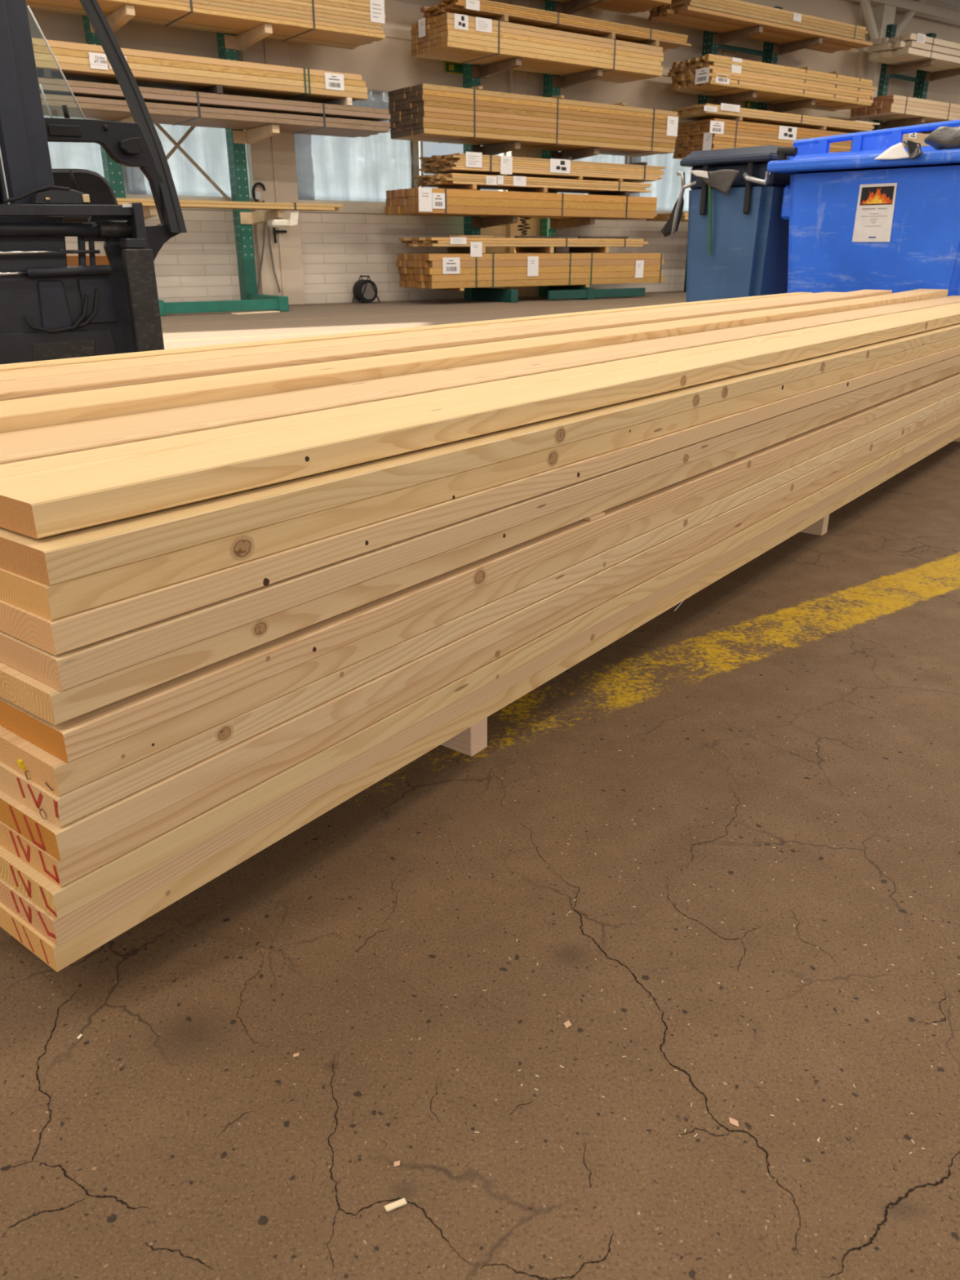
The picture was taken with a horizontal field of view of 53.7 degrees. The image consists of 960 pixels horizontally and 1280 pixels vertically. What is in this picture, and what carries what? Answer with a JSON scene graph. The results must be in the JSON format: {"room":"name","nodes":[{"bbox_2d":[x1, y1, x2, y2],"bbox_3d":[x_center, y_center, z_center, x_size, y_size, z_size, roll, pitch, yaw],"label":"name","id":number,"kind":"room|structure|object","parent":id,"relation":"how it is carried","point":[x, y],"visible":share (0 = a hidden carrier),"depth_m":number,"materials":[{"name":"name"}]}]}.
{"room":"lumber warehouse","nodes":[
{"label":"lumber warehouse","id":0,"kind":"room"},
{"bbox_2d":[65,208,688,304],"bbox_3d":[2.577,-8.921,22.101,60.000,1.620,0.305,-15,27,-33],"label":"wall","id":1,"kind":"structure","parent":0,"point":[200,264],"depth_m":18.48,"materials":[{"name":"brick"}]},
{"bbox_2d":[125,195,688,219],"bbox_3d":[2.589,-9.756,21.739,60.000,0.200,0.340,-15,27,-33],"label":"trim","id":2,"kind":"structure","parent":1,"relation":"attached to","point":[348,206],"depth_m":18.09,"materials":[{"name":"wood"}]},
{"bbox_2d":[0,291,959,1279],"bbox_3d":[17.000,-2.092,7.791,66.000,0.100,44.000,0,22,0],"label":"floor","id":3,"kind":"structure","parent":0,"point":[183,1135],"depth_m":1.36,"materials":[{"name":"concrete"}]},
{"bbox_2d":[0,0,186,364],"bbox_3d":[-2.530,-2.543,4.421,2.063,3.298,3.835,-15,27,-33],"label":"forklift","id":4,"kind":"object","parent":3,"relation":"on","point":[55,304],"visible":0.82,"depth_m":4.41,"materials":[{"name":"metal"}]},
{"bbox_2d":[82,4,288,315],"bbox_3d":[-4.601,-8.569,14.975,2.484,6.400,1.600,-15,27,-33],"label":"rack","id":5,"kind":"object","parent":3,"relation":"on","point":[228,45],"visible":0.42,"depth_m":15.79,"materials":[{"name":"metal"}]},
{"bbox_2d":[146,123,231,201],"bbox_3d":[-4.904,-8.143,16.167,1.615,1.555,0.061,-15,27,-33],"label":"brace","id":6,"kind":"object","parent":5,"relation":"attached to","point":[188,131],"visible":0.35,"depth_m":15.99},
{"bbox_2d":[26,0,386,49],"bbox_3d":[-4.585,-9.769,14.364,6.638,0.645,1.194,-15,27,-33],"label":"bundle","id":7,"kind":"object","parent":5,"relation":"on","point":[350,24],"visible":1,"depth_m":14.86,"materials":[{"name":"brown wood"}]},
{"bbox_2d":[37,77,391,137],"bbox_3d":[-4.593,-8.356,14.939,6.757,0.355,1.183,-15,27,-33],"label":"bundle","id":8,"kind":"object","parent":5,"relation":"on","point":[101,101],"visible":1,"depth_m":14.78,"materials":[{"name":"grey wood"}]},
{"bbox_2d":[31,37,368,106],"bbox_3d":[-4.746,-8.695,14.675,6.252,0.468,1.193,-15,27,-33],"label":"bundle","id":9,"kind":"object","parent":8,"relation":"on","point":[82,62],"visible":0.77,"depth_m":14.49,"materials":[{"name":"brown wood"}]},
{"bbox_2d":[115,198,342,211],"bbox_3d":[-4.783,-6.873,14.956,5.653,0.110,0.513,-15,27,-33],"label":"bundle","id":10,"kind":"object","parent":5,"relation":"on","point":[145,202],"visible":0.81,"depth_m":15.37,"materials":[{"name":"brown wood"}]},
{"bbox_2d":[267,211,298,227],"bbox_3d":[-3.314,-7.066,15.949,0.450,0.240,0.310,-15,27,-33],"label":"block","id":11,"kind":"object","parent":5,"relation":"on","point":[293,220],"visible":1,"depth_m":15.88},
{"bbox_2d":[351,275,380,302],"bbox_3d":[-2.245,-6.891,18.616,0.446,0.505,0.348,-15,27,-33],"label":"cable reel","id":12,"kind":"object","parent":3,"relation":"on","point":[364,291],"visible":1,"depth_m":18.52,"materials":[{"name":"plastic"}]},
{"bbox_2d":[384,1198,407,1211],"bbox_3d":[-0.094,0.628,1.056,0.025,0.003,0.008,-10,24,-22],"label":"chip","id":13,"kind":"object","parent":3,"relation":"on","point":[402,1202],"visible":1,"depth_m":1.05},
{"bbox_2d":[440,717,487,756],"bbox_3d":[-0.443,0.065,2.308,1.120,0.090,0.057,16,28,35],"label":"bearer","id":14,"kind":"object","parent":3,"relation":"on","point":[473,740],"visible":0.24,"depth_m":1.99,"materials":[{"name":"brown wood"}]},
{"bbox_3d":[0.472,-0.688,3.961,0.272,0.043,5.900,16,28,35],"label":"plank","id":15,"kind":"object","parent":14,"relation":"on","visible":0},
{"bbox_3d":[0.491,-0.741,3.964,0.272,0.042,5.900,16,28,35],"label":"plank","id":16,"kind":"object","parent":15,"relation":"on","visible":0},
{"bbox_3d":[0.496,-0.788,3.953,0.272,0.042,5.900,16,28,35],"label":"plank","id":17,"kind":"object","parent":16,"relation":"on","visible":0},
{"bbox_3d":[0.492,-0.830,3.930,0.272,0.043,5.900,16,28,35],"label":"plank","id":18,"kind":"object","parent":17,"relation":"on","visible":0},
{"bbox_3d":[0.484,-0.870,3.901,0.272,0.042,5.900,16,28,35],"label":"plank","id":19,"kind":"object","parent":18,"relation":"on","visible":0},
{"bbox_3d":[0.483,-0.914,3.883,0.272,0.042,5.900,16,28,35],"label":"plank","id":20,"kind":"object","parent":19,"relation":"on","visible":0},
{"bbox_3d":[0.492,-0.962,3.875,0.272,0.042,5.900,16,28,35],"label":"plank","id":21,"kind":"object","parent":20,"relation":"on","visible":0},
{"bbox_3d":[0.487,-1.004,3.851,0.272,0.043,5.900,16,28,35],"label":"plank","id":22,"kind":"object","parent":21,"relation":"on","visible":0},
{"bbox_3d":[0.468,-1.038,3.810,0.272,0.042,5.900,16,28,35],"label":"plank","id":23,"kind":"object","parent":22,"relation":"on","visible":0},
{"bbox_3d":[0.494,-1.095,3.823,0.272,0.042,5.900,16,28,35],"label":"plank","id":24,"kind":"object","parent":23,"relation":"on","visible":0},
{"bbox_3d":[0.502,-1.143,3.815,0.272,0.042,5.900,16,28,35],"label":"plank","id":25,"kind":"object","parent":24,"relation":"on","visible":0},
{"bbox_3d":[0.498,-1.185,3.792,0.272,0.043,5.900,16,28,35],"label":"plank","id":26,"kind":"object","parent":25,"relation":"on","visible":0},
{"bbox_3d":[0.475,-1.218,3.746,0.272,0.042,5.900,16,28,35],"label":"plank","id":27,"kind":"object","parent":26,"relation":"on","visible":0},
{"bbox_2d":[0,292,812,370],"bbox_3d":[0.256,-1.202,3.588,0.088,0.042,5.360,16,28,35],"label":"plank","id":28,"kind":"object","parent":27,"relation":"on","point":[271,342],"visible":0.41,"depth_m":2.69,"materials":[{"name":"brown wood"}]},
{"bbox_2d":[0,292,842,381],"bbox_3d":[0.416,-1.200,3.591,0.163,0.042,5.620,16,28,35],"label":"plank","id":29,"kind":"object","parent":27,"relation":"on","point":[27,373],"visible":0.42,"depth_m":2.54,"materials":[{"name":"brown wood"}]},
{"bbox_2d":[462,0,645,302],"bbox_3d":[1.644,-10.279,19.124,3.724,6.400,1.600,-15,27,-33],"label":"rack","id":30,"kind":"object","parent":3,"relation":"on","point":[472,73],"visible":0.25,"depth_m":19.22,"materials":[{"name":"metal"}]},
{"bbox_2d":[384,187,657,219],"bbox_3d":[1.000,-8.754,19.120,6.068,0.427,1.187,-15,27,-33],"label":"bundle","id":31,"kind":"object","parent":30,"relation":"on","point":[414,201],"visible":0.97,"depth_m":18.30,"materials":[{"name":"orange wood"}]},
{"bbox_2d":[413,173,651,195],"bbox_3d":[1.168,-9.119,19.100,5.262,0.259,1.187,-15,27,-33],"label":"bundle","id":32,"kind":"object","parent":31,"relation":"on","point":[450,180],"visible":1,"depth_m":18.48,"materials":[{"name":"brown wood"}]},
{"bbox_2d":[419,151,666,182],"bbox_3d":[1.396,-9.467,19.133,5.511,0.353,1.187,-15,27,-33],"label":"bundle","id":33,"kind":"object","parent":32,"relation":"on","point":[469,162],"visible":0.98,"depth_m":18.32,"materials":[{"name":"brown wood"}]},
{"bbox_2d":[395,252,664,290],"bbox_3d":[1.241,-7.695,19.743,6.235,0.659,1.187,-15,27,-33],"label":"bundle","id":34,"kind":"object","parent":30,"relation":"on","point":[454,271],"visible":1,"depth_m":18.84,"materials":[{"name":"orange wood"}]},
{"bbox_2d":[399,237,648,257],"bbox_3d":[1.014,-8.038,19.425,5.620,0.343,1.187,-15,27,-33],"label":"bundle","id":35,"kind":"object","parent":34,"relation":"on","point":[476,246],"visible":1,"depth_m":18.78,"materials":[{"name":"brown wood"}]},
{"bbox_2d":[387,83,678,156],"bbox_3d":[1.230,-10.165,18.717,6.359,0.779,1.187,-15,27,-33],"label":"bundle","id":36,"kind":"object","parent":30,"relation":"on","point":[427,113],"visible":0.98,"depth_m":17.89,"materials":[{"name":"brown wood"}]},
{"bbox_2d":[410,12,663,83],"bbox_3d":[1.229,-11.317,18.241,5.307,0.533,1.187,-15,27,-33],"label":"bundle","id":37,"kind":"object","parent":30,"relation":"on","point":[446,37],"visible":1,"depth_m":17.56,"materials":[{"name":"brown wood"}]},
{"bbox_2d":[420,0,691,52],"bbox_3d":[1.638,-11.789,18.365,5.905,0.279,1.187,-15,27,-33],"label":"bundle","id":38,"kind":"object","parent":37,"relation":"on","point":[495,11],"visible":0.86,"depth_m":17.66,"materials":[{"name":"orange wood"}]},
{"bbox_2d":[551,0,671,13],"bbox_3d":[0.837,-12.367,17.506,6.705,0.515,1.183,-15,27,-33],"label":"bundle","id":39,"kind":"object","parent":30,"relation":"on","point":[624,6],"visible":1,"depth_m":19.02,"materials":[{"name":"orange wood"}]},
{"bbox_2d":[474,725,959,1154],"bbox_3d":[0.469,0.398,1.617,0.951,0.001,1.083,0,22,0],"label":"debris","id":40,"kind":"object","parent":3,"relation":"on","point":[893,726],"visible":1,"depth_m":1.32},
{"bbox_2d":[671,145,790,302],"bbox_3d":[2.050,-2.895,7.434,0.808,1.654,0.967,20,30,40],"label":"waste bin","id":41,"kind":"object","parent":3,"relation":"on","point":[738,239],"visible":0.46,"depth_m":7.01,"materials":[{"name":"plastic"}]},
{"bbox_2d":[660,196,684,236],"bbox_3d":[1.500,-3.301,7.352,0.062,0.330,0.213,-18,28,-37],"label":"bag","id":42,"kind":"object","parent":41,"relation":"hanging from","point":[666,230],"visible":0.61,"depth_m":7.36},
{"bbox_2d":[698,168,739,194],"bbox_3d":[1.712,-3.334,6.917,0.028,0.166,0.401,-21,30,-41],"label":"plastic","id":43,"kind":"object","parent":41,"relation":"hanging from","point":[722,180],"visible":1,"depth_m":6.88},
{"bbox_2d":[683,6,822,292],"bbox_3d":[6.500,-11.516,22.388,2.444,6.200,1.600,-15,27,-33],"label":"rack","id":44,"kind":"object","parent":3,"relation":"on","point":[713,42],"visible":0.13,"depth_m":21.84,"materials":[{"name":"metal"}]},
{"bbox_2d":[646,212,688,222],"bbox_3d":[6.194,-10.044,22.629,5.138,0.142,1.170,-15,27,-33],"label":"bundle","id":45,"kind":"object","parent":44,"relation":"on","point":[658,217],"visible":0.23,"depth_m":21.32,"materials":[{"name":"brown wood"}]},
{"bbox_2d":[648,5,872,53],"bbox_3d":[6.401,-13.653,21.299,6.526,0.070,1.165,-15,27,-33],"label":"bundle","id":46,"kind":"object","parent":44,"relation":"on","point":[688,16],"visible":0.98,"depth_m":20.72,"materials":[{"name":"orange wood"}]},
{"bbox_2d":[648,0,867,40],"bbox_3d":[6.359,-13.805,21.203,6.043,0.274,1.187,-15,27,-33],"label":"bundle","id":47,"kind":"object","parent":46,"relation":"on","point":[737,7],"visible":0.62,"depth_m":20.54,"materials":[{"name":"brown wood"}]},
{"bbox_2d":[672,118,852,159],"bbox_3d":[7.014,-11.737,22.564,5.908,0.715,1.187,-15,27,-33],"label":"bundle","id":48,"kind":"object","parent":44,"relation":"on","point":[711,134],"visible":0.55,"depth_m":21.22,"materials":[{"name":"orange wood"}]},
{"bbox_2d":[671,102,874,133],"bbox_3d":[6.964,-12.191,22.339,6.256,0.290,1.187,-15,27,-33],"label":"bundle","id":49,"kind":"object","parent":48,"relation":"on","point":[704,111],"visible":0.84,"depth_m":21.48,"materials":[{"name":"brown wood"}]},
{"bbox_2d":[667,53,876,111],"bbox_3d":[6.940,-12.856,21.999,6.173,0.555,1.282,-15,27,-33],"label":"bundle","id":50,"kind":"object","parent":44,"relation":"on","point":[709,74],"visible":1,"depth_m":21.18,"materials":[{"name":"brown wood"}]},
{"bbox_2d":[800,514,829,535],"bbox_3d":[0.842,-0.566,3.840,1.120,0.090,0.056,16,28,34],"label":"bearer","id":51,"kind":"object","parent":3,"relation":"on","point":[820,527],"visible":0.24,"depth_m":3.52,"materials":[{"name":"brown wood"}]},
{"bbox_2d":[0,430,959,972],"bbox_3d":[1.412,-0.621,3.797,0.247,0.042,6.761,16,28,35],"label":"plank","id":52,"kind":"object","parent":51,"relation":"on","point":[58,957],"visible":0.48,"depth_m":1.65,"materials":[{"name":"brown wood"}]},
{"bbox_2d":[0,424,959,946],"bbox_3d":[1.423,-0.662,3.785,0.248,0.042,6.772,16,28,35],"label":"plank","id":53,"kind":"object","parent":52,"relation":"on","point":[59,931],"visible":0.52,"depth_m":1.62,"materials":[{"name":"brown wood"}]},
{"bbox_2d":[0,415,959,919],"bbox_3d":[1.412,-0.690,3.737,0.250,0.042,6.698,16,28,35],"label":"plank","id":54,"kind":"object","parent":53,"relation":"on","point":[57,901],"visible":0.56,"depth_m":1.61,"materials":[{"name":"brown wood"}]},
{"bbox_2d":[0,408,959,887],"bbox_3d":[1.436,-0.746,3.759,0.248,0.042,6.767,16,28,35],"label":"plank","id":55,"kind":"object","parent":54,"relation":"on","point":[62,873],"visible":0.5,"depth_m":1.59,"materials":[{"name":"brown wood"}]},
{"bbox_2d":[0,400,959,861],"bbox_3d":[1.451,-0.787,3.747,0.248,0.042,6.789,16,28,35],"label":"plank","id":56,"kind":"object","parent":55,"relation":"on","point":[63,842],"visible":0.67,"depth_m":1.57,"materials":[{"name":"brown wood"}]},
{"bbox_2d":[0,391,959,827],"bbox_3d":[1.431,-0.819,3.708,0.249,0.042,6.712,16,28,35],"label":"plank","id":57,"kind":"object","parent":56,"relation":"on","point":[67,808],"visible":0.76,"depth_m":1.58,"materials":[{"name":"brown wood"}]},
{"bbox_2d":[0,382,959,796],"bbox_3d":[1.428,-0.859,3.692,0.250,0.042,6.700,16,28,35],"label":"plank","id":58,"kind":"object","parent":57,"relation":"on","point":[59,777],"visible":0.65,"depth_m":1.53,"materials":[{"name":"brown wood"}]},
{"bbox_2d":[0,372,959,763],"bbox_3d":[1.462,-0.913,3.709,0.248,0.042,6.759,16,28,34],"label":"plank","id":59,"kind":"object","parent":58,"relation":"on","point":[70,740],"visible":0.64,"depth_m":1.54,"materials":[{"name":"brown wood"}]},
{"bbox_2d":[0,364,959,725],"bbox_3d":[1.439,-0.955,3.679,0.248,0.042,6.717,16,28,34],"label":"plank","id":60,"kind":"object","parent":59,"relation":"on","point":[52,705],"visible":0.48,"depth_m":1.50,"materials":[{"name":"brown wood"}]},
{"bbox_2d":[0,355,959,691],"bbox_3d":[1.464,-1.000,3.673,0.248,0.042,6.741,16,28,35],"label":"plank","id":61,"kind":"object","parent":60,"relation":"on","point":[72,668],"visible":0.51,"depth_m":1.49,"materials":[{"name":"brown wood"}]},
{"bbox_2d":[0,345,959,655],"bbox_3d":[1.466,-1.043,3.659,0.250,0.042,6.742,17,28,35],"label":"plank","id":62,"kind":"object","parent":61,"relation":"on","point":[69,633],"visible":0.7,"depth_m":1.50,"materials":[{"name":"brown wood"}]},
{"bbox_2d":[0,335,959,621],"bbox_3d":[1.451,-1.078,3.631,0.247,0.043,6.697,17,28,35],"label":"plank","id":63,"kind":"object","parent":62,"relation":"on","point":[64,599],"visible":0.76,"depth_m":1.48,"materials":[{"name":"brown wood"}]},
{"bbox_2d":[0,323,959,586],"bbox_3d":[1.454,-1.119,3.618,0.248,0.043,6.699,16,28,35],"label":"plank","id":64,"kind":"object","parent":63,"relation":"on","point":[55,559],"visible":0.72,"depth_m":1.47,"materials":[{"name":"beige wood"}]},
{"bbox_2d":[0,302,959,538],"bbox_3d":[1.443,-1.180,3.641,0.249,0.042,6.729,16,28,34],"label":"plank","id":65,"kind":"object","parent":64,"relation":"on","point":[55,495],"visible":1,"depth_m":1.57,"materials":[{"name":"beige wood"}]},
{"bbox_3d":[0.901,-0.557,3.643,0.272,0.043,5.900,16,28,35],"label":"plank","id":66,"kind":"object","parent":51,"relation":"on","visible":0},
{"bbox_3d":[0.910,-0.602,3.638,0.272,0.042,5.900,16,28,35],"label":"plank","id":67,"kind":"object","parent":66,"relation":"on","visible":0},
{"bbox_3d":[0.924,-0.649,3.637,0.272,0.043,5.900,16,28,35],"label":"plank","id":68,"kind":"object","parent":67,"relation":"on","visible":0},
{"bbox_3d":[0.924,-0.689,3.622,0.272,0.043,5.900,16,28,35],"label":"plank","id":69,"kind":"object","parent":68,"relation":"on","visible":0},
{"bbox_3d":[0.931,-0.732,3.613,0.272,0.042,5.900,16,28,35],"label":"plank","id":70,"kind":"object","parent":69,"relation":"on","visible":0},
{"bbox_3d":[0.922,-0.768,3.585,0.272,0.042,5.900,16,28,35],"label":"plank","id":71,"kind":"object","parent":70,"relation":"on","visible":0},
{"bbox_3d":[0.932,-0.813,3.582,0.272,0.043,5.900,16,28,35],"label":"plank","id":72,"kind":"object","parent":71,"relation":"on","visible":0},
{"bbox_3d":[0.924,-0.850,3.556,0.272,0.042,5.900,16,28,35],"label":"plank","id":73,"kind":"object","parent":72,"relation":"on","visible":0},
{"bbox_3d":[0.906,-0.887,3.514,0.272,0.042,5.900,16,28,35],"label":"plank","id":74,"kind":"object","parent":73,"relation":"on","visible":0},
{"bbox_3d":[0.904,-0.926,3.496,0.272,0.042,5.900,16,28,35],"label":"plank","id":75,"kind":"object","parent":74,"relation":"on","visible":0},
{"bbox_3d":[0.927,-0.980,3.506,0.272,0.042,5.900,16,28,35],"label":"plank","id":76,"kind":"object","parent":75,"relation":"on","visible":0},
{"bbox_3d":[0.921,-1.016,3.482,0.272,0.042,5.900,16,28,35],"label":"plank","id":77,"kind":"object","parent":76,"relation":"on","visible":0},
{"bbox_3d":[0.929,-1.060,3.475,0.272,0.042,5.900,16,28,35],"label":"plank","id":78,"kind":"object","parent":77,"relation":"on","visible":0},
{"bbox_2d":[0,295,959,464],"bbox_3d":[1.128,-1.182,3.645,0.217,0.042,6.420,16,28,35],"label":"plank","id":79,"kind":"object","parent":78,"relation":"on","point":[60,439],"visible":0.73,"depth_m":1.95,"materials":[{"name":"brown wood"}]},
{"bbox_3d":[0.701,-0.629,3.818,0.272,0.043,5.900,16,28,35],"label":"plank","id":80,"kind":"object","parent":51,"relation":"on","visible":0},
{"bbox_3d":[0.698,-0.671,3.797,0.272,0.042,5.900,16,28,35],"label":"plank","id":81,"kind":"object","parent":80,"relation":"on","visible":0},
{"bbox_3d":[0.720,-0.725,3.806,0.272,0.042,5.900,16,28,35],"label":"plank","id":82,"kind":"object","parent":81,"relation":"on","visible":0},
{"bbox_3d":[0.686,-0.751,3.747,0.272,0.043,5.900,16,28,35],"label":"plank","id":83,"kind":"object","parent":82,"relation":"on","visible":0},
{"bbox_3d":[0.718,-0.810,3.768,0.272,0.042,5.900,16,28,35],"label":"plank","id":84,"kind":"object","parent":83,"relation":"on","visible":0},
{"bbox_3d":[0.705,-0.847,3.734,0.272,0.043,5.900,16,28,35],"label":"plank","id":85,"kind":"object","parent":84,"relation":"on","visible":0},
{"bbox_3d":[0.695,-0.885,3.704,0.272,0.042,5.900,16,28,35],"label":"plank","id":86,"kind":"object","parent":85,"relation":"on","visible":0},
{"bbox_3d":[0.711,-0.936,3.707,0.272,0.043,5.900,16,28,35],"label":"plank","id":87,"kind":"object","parent":86,"relation":"on","visible":0},
{"bbox_3d":[0.701,-0.975,3.677,0.272,0.042,5.900,16,28,35],"label":"plank","id":88,"kind":"object","parent":87,"relation":"on","visible":0},
{"bbox_3d":[0.699,-1.016,3.656,0.272,0.042,5.900,16,28,35],"label":"plank","id":89,"kind":"object","parent":88,"relation":"on","visible":0},
{"bbox_3d":[0.694,-1.057,3.632,0.272,0.043,5.900,16,28,35],"label":"plank","id":90,"kind":"object","parent":89,"relation":"on","visible":0},
{"bbox_3d":[0.703,-1.105,3.625,0.272,0.042,5.900,16,28,35],"label":"plank","id":91,"kind":"object","parent":90,"relation":"on","visible":0},
{"bbox_3d":[0.709,-1.151,3.615,0.272,0.042,5.900,16,28,35],"label":"plank","id":92,"kind":"object","parent":91,"relation":"on","visible":0},
{"bbox_2d":[0,289,892,400],"bbox_3d":[0.613,-1.198,3.571,0.163,0.054,5.750,16,28,35],"label":"plank","id":93,"kind":"object","parent":92,"relation":"on","point":[71,383],"visible":0.52,"depth_m":2.37,"materials":[{"name":"brown wood"}]},
{"bbox_2d":[0,288,948,433],"bbox_3d":[0.917,-1.231,3.678,0.172,0.058,6.360,16,28,35],"label":"plank","id":94,"kind":"object","parent":92,"relation":"on","point":[27,413],"visible":0.7,"depth_m":2.16,"materials":[{"name":"brown wood"}]},
{"bbox_2d":[767,119,959,296],"bbox_3d":[3.069,-2.681,6.803,1.555,1.741,1.540,20,30,40],"label":"waste bin","id":95,"kind":"object","parent":3,"relation":"on","point":[858,221],"visible":0.72,"depth_m":6.29,"materials":[{"name":"blue plastic"}]},
{"bbox_2d":[859,186,894,205],"bbox_3d":[2.598,-2.908,6.213,0.216,0.108,0.007,20,30,40],"label":"photo","id":96,"kind":"object","parent":95,"relation":"attached to","point":[868,195],"depth_m":6.21},
{"bbox_2d":[874,142,909,159],"bbox_3d":[2.611,-3.073,5.962,0.239,0.099,0.058,20,30,40],"label":"plastic","id":97,"kind":"object","parent":95,"relation":"on","point":[897,151],"visible":1,"depth_m":5.96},
{"bbox_2d":[902,140,922,159],"bbox_3d":[2.677,-3.036,5.880,0.152,0.117,0.078,20,30,40],"label":"plastic","id":98,"kind":"object","parent":95,"relation":"on","point":[914,150],"visible":1,"depth_m":5.88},
{"bbox_2d":[924,126,959,150],"bbox_3d":[2.957,-3.060,5.771,0.468,0.190,0.191,20,30,40],"label":"bag","id":99,"kind":"object","parent":95,"relation":"on","point":[943,137],"visible":0.96,"depth_m":5.79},
{"bbox_2d":[872,24,959,133],"bbox_3d":[11.836,-13.046,25.904,2.204,6.350,1.600,-15,27,-33],"label":"rack","id":100,"kind":"object","parent":3,"relation":"on","point":[922,77],"visible":0.18,"depth_m":25.22,"materials":[{"name":"green paint"}]},
{"bbox_2d":[850,94,959,124],"bbox_3d":[12.382,-14.225,25.713,6.098,0.395,1.183,-15,27,-33],"label":"bundle","id":101,"kind":"object","parent":100,"relation":"on","point":[891,107],"visible":0.84,"depth_m":24.36,"materials":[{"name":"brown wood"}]},
{"bbox_2d":[867,32,959,77],"bbox_3d":[12.632,-15.525,25.369,6.162,0.462,1.187,-15,27,-33],"label":"bundle","id":102,"kind":"object","parent":100,"relation":"on","point":[910,47],"visible":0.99,"depth_m":23.96,"materials":[{"name":"white wood"}]},
{"bbox_2d":[902,132,930,147],"bbox_3d":[12.501,-13.583,26.066,5.576,0.366,1.184,-15,27,-33],"label":"bundle","id":103,"kind":"object","parent":100,"relation":"on","point":[915,137],"visible":0.04,"depth_m":24.60,"materials":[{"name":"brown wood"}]},
{"bbox_2d":[26,0,959,134],"bbox_3d":[2.577,-13.367,20.268,60.000,3.760,0.305,-15,27,-33],"label":"wall","id":104,"kind":"structure","parent":0,"point":[386,64],"depth_m":19.87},
{"bbox_2d":[44,115,250,198],"bbox_3d":[-6.156,-8.317,15.467,4.910,1.920,0.142,-15,27,-33],"label":"window","id":105,"kind":"structure","parent":104,"relation":"in","point":[206,146],"depth_m":16.25,"materials":[{"name":"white glass"}]},
{"bbox_2d":[251,182,266,202],"bbox_3d":[-3.939,-7.978,16.945,0.267,0.354,0.080,-15,27,-33],"label":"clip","id":106,"kind":"object","parent":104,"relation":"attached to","point":[256,195],"visible":0.88,"depth_m":16.90,"materials":[{"name":"plastic"}]},
{"bbox_2d":[239,39,305,305],"bbox_3d":[-3.814,-9.856,16.655,0.860,7.500,0.440,-15,27,-33],"label":"pillar","id":107,"kind":"structure","parent":104,"relation":"attached to","point":[260,157],"depth_m":17.23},
{"bbox_2d":[263,38,286,296],"bbox_3d":[-3.677,-9.714,16.507,0.060,7.250,0.030,-15,27,-33],"label":"trim","id":108,"kind":"structure","parent":104,"relation":"attached to","point":[265,40],"depth_m":17.13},
{"bbox_2d":[272,227,287,243],"bbox_3d":[-3.712,-7.481,17.333,0.387,0.440,0.079,-15,27,-33],"label":"wall bracket","id":109,"kind":"object","parent":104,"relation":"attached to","point":[274,230],"visible":0.63,"depth_m":17.34,"materials":[{"name":"metal"}]},
{"bbox_2d":[257,222,265,293],"bbox_3d":[-3.992,-7.009,17.317,0.296,1.306,0.032,-15,27,-33],"label":"hanging cable","id":110,"kind":"object","parent":109,"relation":"hanging from","point":[264,237],"visible":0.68,"depth_m":17.32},
{"bbox_2d":[293,89,505,202],"bbox_3d":[-1.470,-9.600,18.580,4.910,1.920,0.141,-15,27,-33],"label":"window","id":111,"kind":"structure","parent":104,"relation":"in","point":[329,168],"depth_m":18.03,"materials":[{"name":"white glass"}]},
{"bbox_2d":[444,60,462,75],"bbox_3d":[-0.451,-11.198,18.589,0.600,0.200,0.026,-15,27,-33],"label":"notice","id":112,"kind":"object","parent":104,"relation":"attached to","point":[455,68],"visible":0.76,"depth_m":18.53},
{"bbox_2d":[498,0,545,297],"bbox_3d":[0.872,-11.139,19.768,0.860,7.500,0.440,-15,27,-33],"label":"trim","id":113,"kind":"structure","parent":104,"relation":"attached to","point":[517,79],"depth_m":19.70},
{"bbox_2d":[383,31,669,75],"bbox_3d":[2.668,-12.432,20.517,60.000,0.080,0.063,-15,27,-33],"label":"trim","id":114,"kind":"structure","parent":104,"relation":"attached to","point":[388,34],"depth_m":17.73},
{"bbox_2d":[524,0,532,294],"bbox_3d":[1.009,-10.997,19.620,0.060,7.250,0.030,-15,27,-33],"label":"trim","id":115,"kind":"structure","parent":104,"relation":"attached to","point":[530,1],"depth_m":19.50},
{"bbox_2d":[557,121,692,211],"bbox_3d":[3.215,-10.884,21.694,4.910,1.920,0.139,-15,27,-33],"label":"window","id":116,"kind":"structure","parent":104,"relation":"in","point":[667,189],"depth_m":22.50,"materials":[{"name":"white glass"}]},
{"bbox_2d":[714,0,740,104],"bbox_3d":[5.558,-12.422,22.881,0.860,7.500,0.440,-15,27,-33],"label":"trim","id":117,"kind":"structure","parent":104,"relation":"attached to","point":[729,54],"depth_m":22.24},
{"bbox_2d":[849,4,874,120],"bbox_3d":[10.243,-13.705,25.994,0.860,7.500,0.440,-15,27,-33],"label":"trim","id":118,"kind":"structure","parent":104,"relation":"attached to","point":[863,52],"depth_m":24.96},
{"bbox_2d":[858,4,896,130],"bbox_3d":[10.495,-13.552,25.753,0.500,7.400,0.310,-15,27,-33],"label":"trim","id":119,"kind":"structure","parent":104,"relation":"attached to","point":[884,15],"depth_m":24.63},
{"bbox_2d":[859,0,924,39],"bbox_3d":[10.608,-16.296,24.669,3.456,1.660,0.270,-15,27,-33],"label":"trim","id":120,"kind":"structure","parent":104,"relation":"attached to","point":[865,5],"depth_m":24.49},
{"bbox_2d":[851,0,959,26],"bbox_3d":[17.428,-18.629,29.109,20.000,0.670,0.500,-15,27,-33],"label":"trim","id":121,"kind":"structure","parent":104,"relation":"attached to","point":[922,10],"depth_m":25.36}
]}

